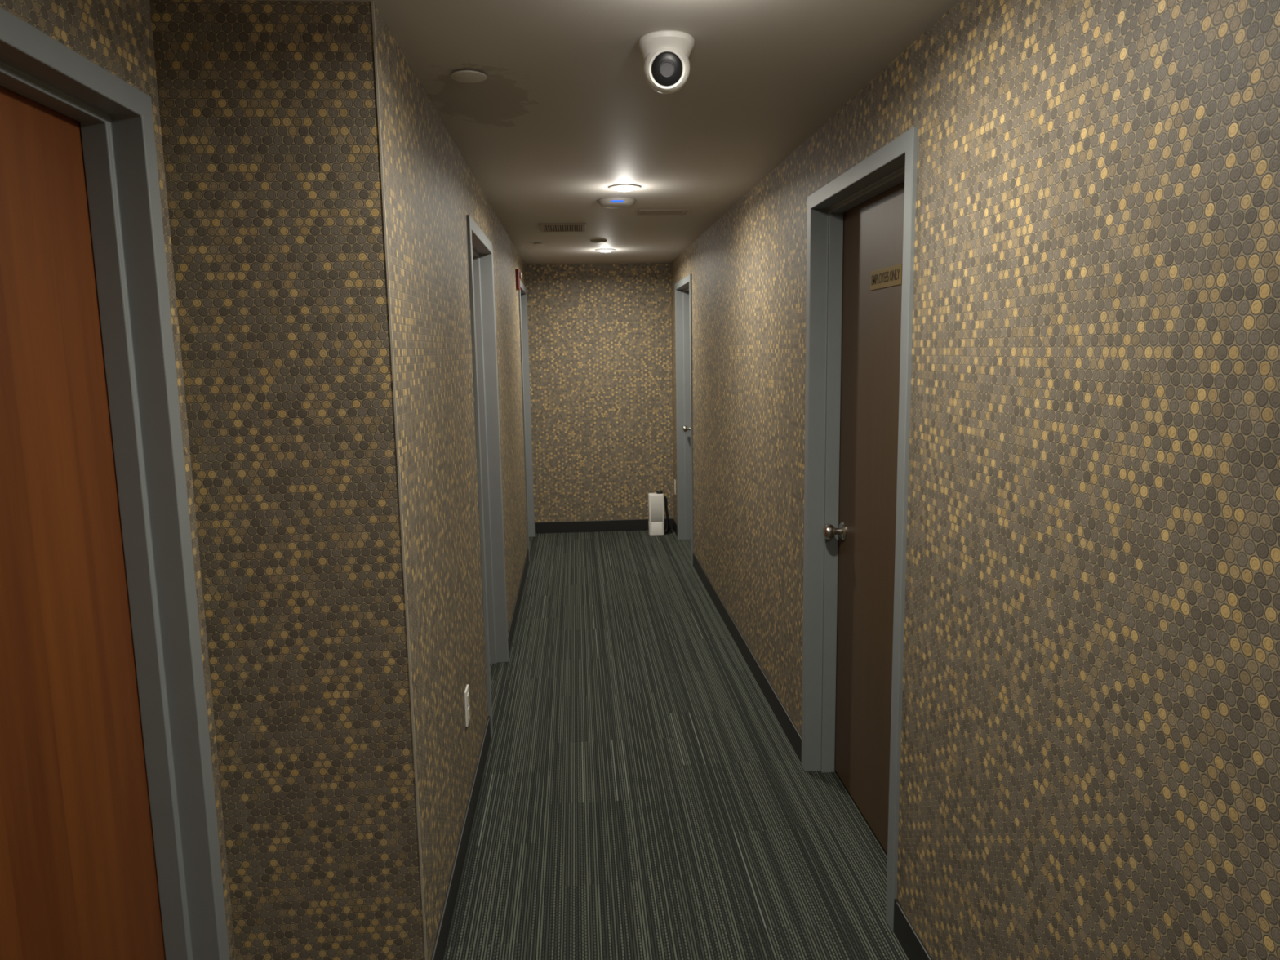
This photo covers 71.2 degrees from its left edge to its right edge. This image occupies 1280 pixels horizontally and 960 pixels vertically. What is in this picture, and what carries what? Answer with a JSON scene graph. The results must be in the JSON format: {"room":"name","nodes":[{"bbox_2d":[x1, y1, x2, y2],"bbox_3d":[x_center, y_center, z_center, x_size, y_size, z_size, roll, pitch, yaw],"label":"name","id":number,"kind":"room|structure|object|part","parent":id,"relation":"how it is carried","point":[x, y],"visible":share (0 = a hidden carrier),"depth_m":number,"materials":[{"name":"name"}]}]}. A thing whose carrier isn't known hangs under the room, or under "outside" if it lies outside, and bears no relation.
{"room":"hotel corridor","nodes":[
{"label":"hotel corridor","id":0,"kind":"room"},
{"bbox_2d":[0,0,235,959],"bbox_3d":[-0.921,0.456,0.009,0.160,2.325,4.020,-2,8,-4],"label":"wall","id":1,"kind":"structure","parent":0,"point":[116,36],"depth_m":1.78,"materials":[{"name":"paper"}]},
{"bbox_2d":[0,85,165,959],"bbox_3d":[-1.062,0.372,1.462,0.044,2.059,0.886,-2,8,-4],"label":"door","id":2,"kind":"structure","parent":1,"relation":"in","point":[78,876],"depth_m":1.64,"materials":[{"name":"brown wood"}]},
{"bbox_2d":[0,6,229,959],"bbox_3d":[-1.008,0.348,1.462,0.152,2.120,0.992,-2,8,-4],"label":"trim","id":3,"kind":"structure","parent":1,"relation":"attached to","point":[115,118],"depth_m":1.85,"materials":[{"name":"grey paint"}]},
{"bbox_2d":[149,0,437,959],"bbox_3d":[-0.848,0.150,2.087,0.610,2.325,0.160,-2,8,-4],"label":"wall pier","id":4,"kind":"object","parent":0,"point":[268,109],"visible":0.75,"depth_m":1.99,"materials":[{"name":"paper"}]},
{"bbox_2d":[371,1,427,959],"bbox_3d":[-0.539,0.104,2.023,0.004,2.225,0.004,-2,8,-4],"label":"trim","id":5,"kind":"structure","parent":4,"relation":"attached to","point":[372,2],"depth_m":2.00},
{"bbox_2d":[388,29,527,930],"bbox_3d":[-0.832,-0.271,4.955,0.160,2.325,5.620,-2,8,-4],"label":"wall","id":6,"kind":"structure","parent":0,"point":[437,188],"depth_m":2.75,"materials":[{"name":"paper"}]},
{"bbox_2d":[464,684,470,727],"bbox_3d":[-0.586,0.767,3.037,0.010,0.124,0.074,-2,8,-4],"label":"power outlet","id":7,"kind":"object","parent":6,"relation":"attached to","point":[466,691],"visible":1,"depth_m":3.01,"materials":[{"name":"white plastic"}]},
{"bbox_2d":[466,692,469,705],"bbox_3d":[-0.583,0.743,3.034,0.003,0.032,0.034,-2,8,-4],"label":"socket","id":8,"kind":"object","parent":7,"relation":"attached to","point":[468,693],"depth_m":3.02,"materials":[{"name":"beige plastic"}]},
{"bbox_2d":[467,706,470,718],"bbox_3d":[-0.582,0.791,3.041,0.003,0.032,0.034,-2,8,-4],"label":"socket","id":9,"kind":"object","parent":7,"relation":"attached to","point":[468,708],"depth_m":3.03,"materials":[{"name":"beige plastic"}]},
{"bbox_2d":[431,549,528,959],"bbox_3d":[-0.724,0.839,5.040,0.008,0.100,5.772,-2,8,-4],"label":"baseboard","id":10,"kind":"structure","parent":6,"relation":"attached to","point":[442,936],"depth_m":2.88,"materials":[{"name":"black plastic"}]},
{"bbox_2d":[466,214,508,737],"bbox_3d":[-0.747,-0.037,4.053,0.152,2.120,0.970,-2,8,-4],"label":"trim","id":11,"kind":"structure","parent":6,"relation":"attached to","point":[480,250],"depth_m":4.43,"materials":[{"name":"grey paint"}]},
{"bbox_2d":[515,268,522,290],"bbox_3d":[-0.857,-1.421,6.336,0.045,0.140,0.120,-2,8,-4],"label":"fire alarm","id":12,"kind":"object","parent":6,"relation":"attached to","point":[518,274],"visible":1,"depth_m":6.28,"materials":[{"name":"red plastic"}]},
{"bbox_2d":[518,280,534,561],"bbox_3d":[-0.975,-0.490,7.168,0.152,2.120,0.970,-2,8,-4],"label":"trim","id":13,"kind":"structure","parent":6,"relation":"attached to","point":[522,299],"depth_m":7.54,"materials":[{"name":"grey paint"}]},
{"bbox_2d":[524,262,673,522],"bbox_3d":[-0.342,-0.705,7.856,1.560,2.325,0.160,-2,8,-4],"label":"wall","id":14,"kind":"structure","parent":0,"point":[600,335],"depth_m":7.76,"materials":[{"name":"paper"}]},
{"bbox_2d":[534,518,672,533],"bbox_3d":[-0.318,0.408,7.935,1.240,0.100,0.008,-2,8,-4],"label":"baseboard","id":15,"kind":"structure","parent":14,"relation":"attached to","point":[631,524],"depth_m":7.92,"materials":[{"name":"black plastic"}]},
{"bbox_2d":[263,0,959,264],"bbox_3d":[-0.227,-1.183,2.749,2.010,0.100,10.120,-2,8,-4],"label":"ceiling","id":16,"kind":"structure","parent":0,"point":[566,111],"depth_m":2.58,"materials":[{"name":"white paint"}]},
{"bbox_2d":[450,70,486,82],"bbox_3d":[-0.452,-1.065,2.355,0.094,0.012,0.094,-2,8,-4],"label":"sprinkler cover","id":17,"kind":"object","parent":16,"relation":"attached to","point":[464,76],"visible":1,"depth_m":2.34,"materials":[{"name":"white metal"}]},
{"bbox_2d":[533,242,544,245],"bbox_3d":[-0.692,-1.610,6.098,0.076,0.012,0.076,-2,8,-4],"label":"sprinkler cover","id":18,"kind":"object","parent":16,"relation":"attached to","point":[537,243],"visible":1,"depth_m":6.08,"materials":[{"name":"white metal"}]},
{"bbox_2d":[538,222,586,231],"bbox_3d":[-0.458,-1.500,5.311,0.270,0.009,0.320,-2,8,-4],"label":"ceiling vent","id":19,"kind":"object","parent":16,"relation":"in","point":[548,227],"visible":1,"depth_m":5.29,"materials":[{"name":"metal"}]},
{"bbox_2d":[590,239,606,243],"bbox_3d":[-0.278,-1.600,5.998,0.110,0.016,0.110,-2,8,-4],"label":"smoke detector","id":20,"kind":"object","parent":16,"relation":"attached to","point":[596,241],"visible":1,"depth_m":5.96,"materials":[{"name":"white plastic"}]},
{"bbox_2d":[595,248,615,252],"bbox_3d":[-0.254,-1.683,6.565,0.150,0.018,0.150,-2,8,-4],"label":"recessed light","id":21,"kind":"object","parent":16,"relation":"in","point":[597,250],"visible":1,"depth_m":6.53,"materials":[{"name":"white glass"}]},
{"bbox_2d":[597,196,635,208],"bbox_3d":[-0.115,-1.359,4.394,0.190,0.032,0.190,-2,8,-4],"label":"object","id":22,"kind":"object","parent":16,"relation":"attached to","point":[615,202],"visible":1,"depth_m":4.33,"materials":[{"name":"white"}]},
{"bbox_2d":[611,200,623,202],"bbox_3d":[-0.109,-1.346,4.312,0.061,0.010,0.013,-2,8,-4],"label":"indicator light","id":23,"kind":"object","parent":22,"relation":"on","point":[612,201],"depth_m":4.31,"materials":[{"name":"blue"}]},
{"bbox_2d":[608,183,640,191],"bbox_3d":[-0.069,-1.315,4.039,0.150,0.018,0.150,-2,8,-4],"label":"recessed light","id":24,"kind":"object","parent":16,"relation":"in","point":[623,187],"visible":1,"depth_m":4.00,"materials":[{"name":"white glass"}]},
{"bbox_2d":[636,208,688,215],"bbox_3d":[0.121,-1.429,4.765,0.265,0.009,0.160,-2,8,-4],"label":"ceiling vent","id":25,"kind":"object","parent":16,"relation":"in","point":[641,211],"visible":1,"depth_m":4.75,"materials":[{"name":"metal"}]},
{"bbox_2d":[638,30,694,93],"bbox_3d":[0.064,-0.987,2.135,0.133,0.120,0.141,-2,8,-4],"label":"security camera","id":26,"kind":"object","parent":16,"relation":"attached to","point":[665,54],"visible":1,"depth_m":2.10,"materials":[{"name":"white plastic"}]},
{"bbox_2d":[443,528,908,959],"bbox_3d":[-0.187,1.216,3.102,2.010,0.100,10.120,-2,8,-4],"label":"floor","id":27,"kind":"structure","parent":0,"point":[642,796],"depth_m":3.20,"materials":[{"name":"carpet"}]},
{"bbox_2d":[648,490,668,535],"bbox_3d":[0.162,0.282,7.753,0.175,0.385,0.098,-2,8,-4],"label":"plastic jug","id":28,"kind":"object","parent":27,"relation":"on","point":[655,500],"visible":1,"depth_m":7.71,"materials":[{"name":"plastic"}]},
{"bbox_3d":[0.222,0.296,7.759,0.054,0.337,0.044,-2,8,-4],"label":"handle","id":29,"kind":"part","parent":28,"relation":"part of","materials":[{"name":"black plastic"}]},
{"bbox_2d":[671,0,1279,959],"bbox_3d":[0.715,-0.008,2.989,0.160,2.325,9.800,-2,8,-4],"label":"wall","id":30,"kind":"structure","parent":0,"point":[1090,753],"depth_m":1.55,"materials":[{"name":"paper"}]},
{"bbox_2d":[674,479,675,494],"bbox_3d":[0.302,0.060,7.751,0.010,0.124,0.074,-2,8,-4],"label":"power outlet","id":31,"kind":"object","parent":30,"relation":"attached to","point":[674,479],"visible":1,"depth_m":7.72,"materials":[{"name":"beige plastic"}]},
{"bbox_2d":[675,273,693,565],"bbox_3d":[0.412,-0.482,6.961,0.152,2.120,0.980,-2,8,-4],"label":"trim","id":32,"kind":"structure","parent":30,"relation":"attached to","point":[683,291],"depth_m":7.35,"materials":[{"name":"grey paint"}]},
{"bbox_2d":[682,425,690,431],"bbox_3d":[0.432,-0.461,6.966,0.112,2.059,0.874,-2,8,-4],"label":"door knob","id":33,"kind":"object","parent":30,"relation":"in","point":[685,428],"depth_m":7.32,"materials":[{"name":"silver metal"}]},
{"bbox_2d":[672,518,932,959],"bbox_3d":[0.650,1.095,3.141,0.008,0.100,9.792,-2,8,-4],"label":"baseboard","id":34,"kind":"structure","parent":30,"relation":"attached to","point":[913,946],"depth_m":3.86,"materials":[{"name":"black plastic"}]},
{"bbox_2d":[801,126,918,931],"bbox_3d":[0.716,0.123,2.803,0.152,2.120,0.995,-2,8,-4],"label":"trim","id":35,"kind":"structure","parent":30,"relation":"attached to","point":[895,163],"depth_m":3.14,"materials":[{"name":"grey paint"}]},
{"bbox_2d":[822,181,904,853],"bbox_3d":[0.737,0.144,2.808,0.112,2.059,0.889,-2,8,-4],"label":"door","id":36,"kind":"structure","parent":30,"relation":"in","point":[873,228],"depth_m":2.91,"materials":[{"name":"brown laminate"}]},
{"bbox_3d":[0.692,0.183,3.188,0.073,0.066,0.066,-2,8,-4],"label":"knob","id":37,"kind":"part","parent":36,"relation":"part of","materials":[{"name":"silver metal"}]},
{"bbox_3d":[0.740,-0.610,2.693,0.003,0.058,0.270,-2,8,-4],"label":"sign plate","id":38,"kind":"part","parent":36,"relation":"part of","materials":[{"name":"gold metal"}]}
]}

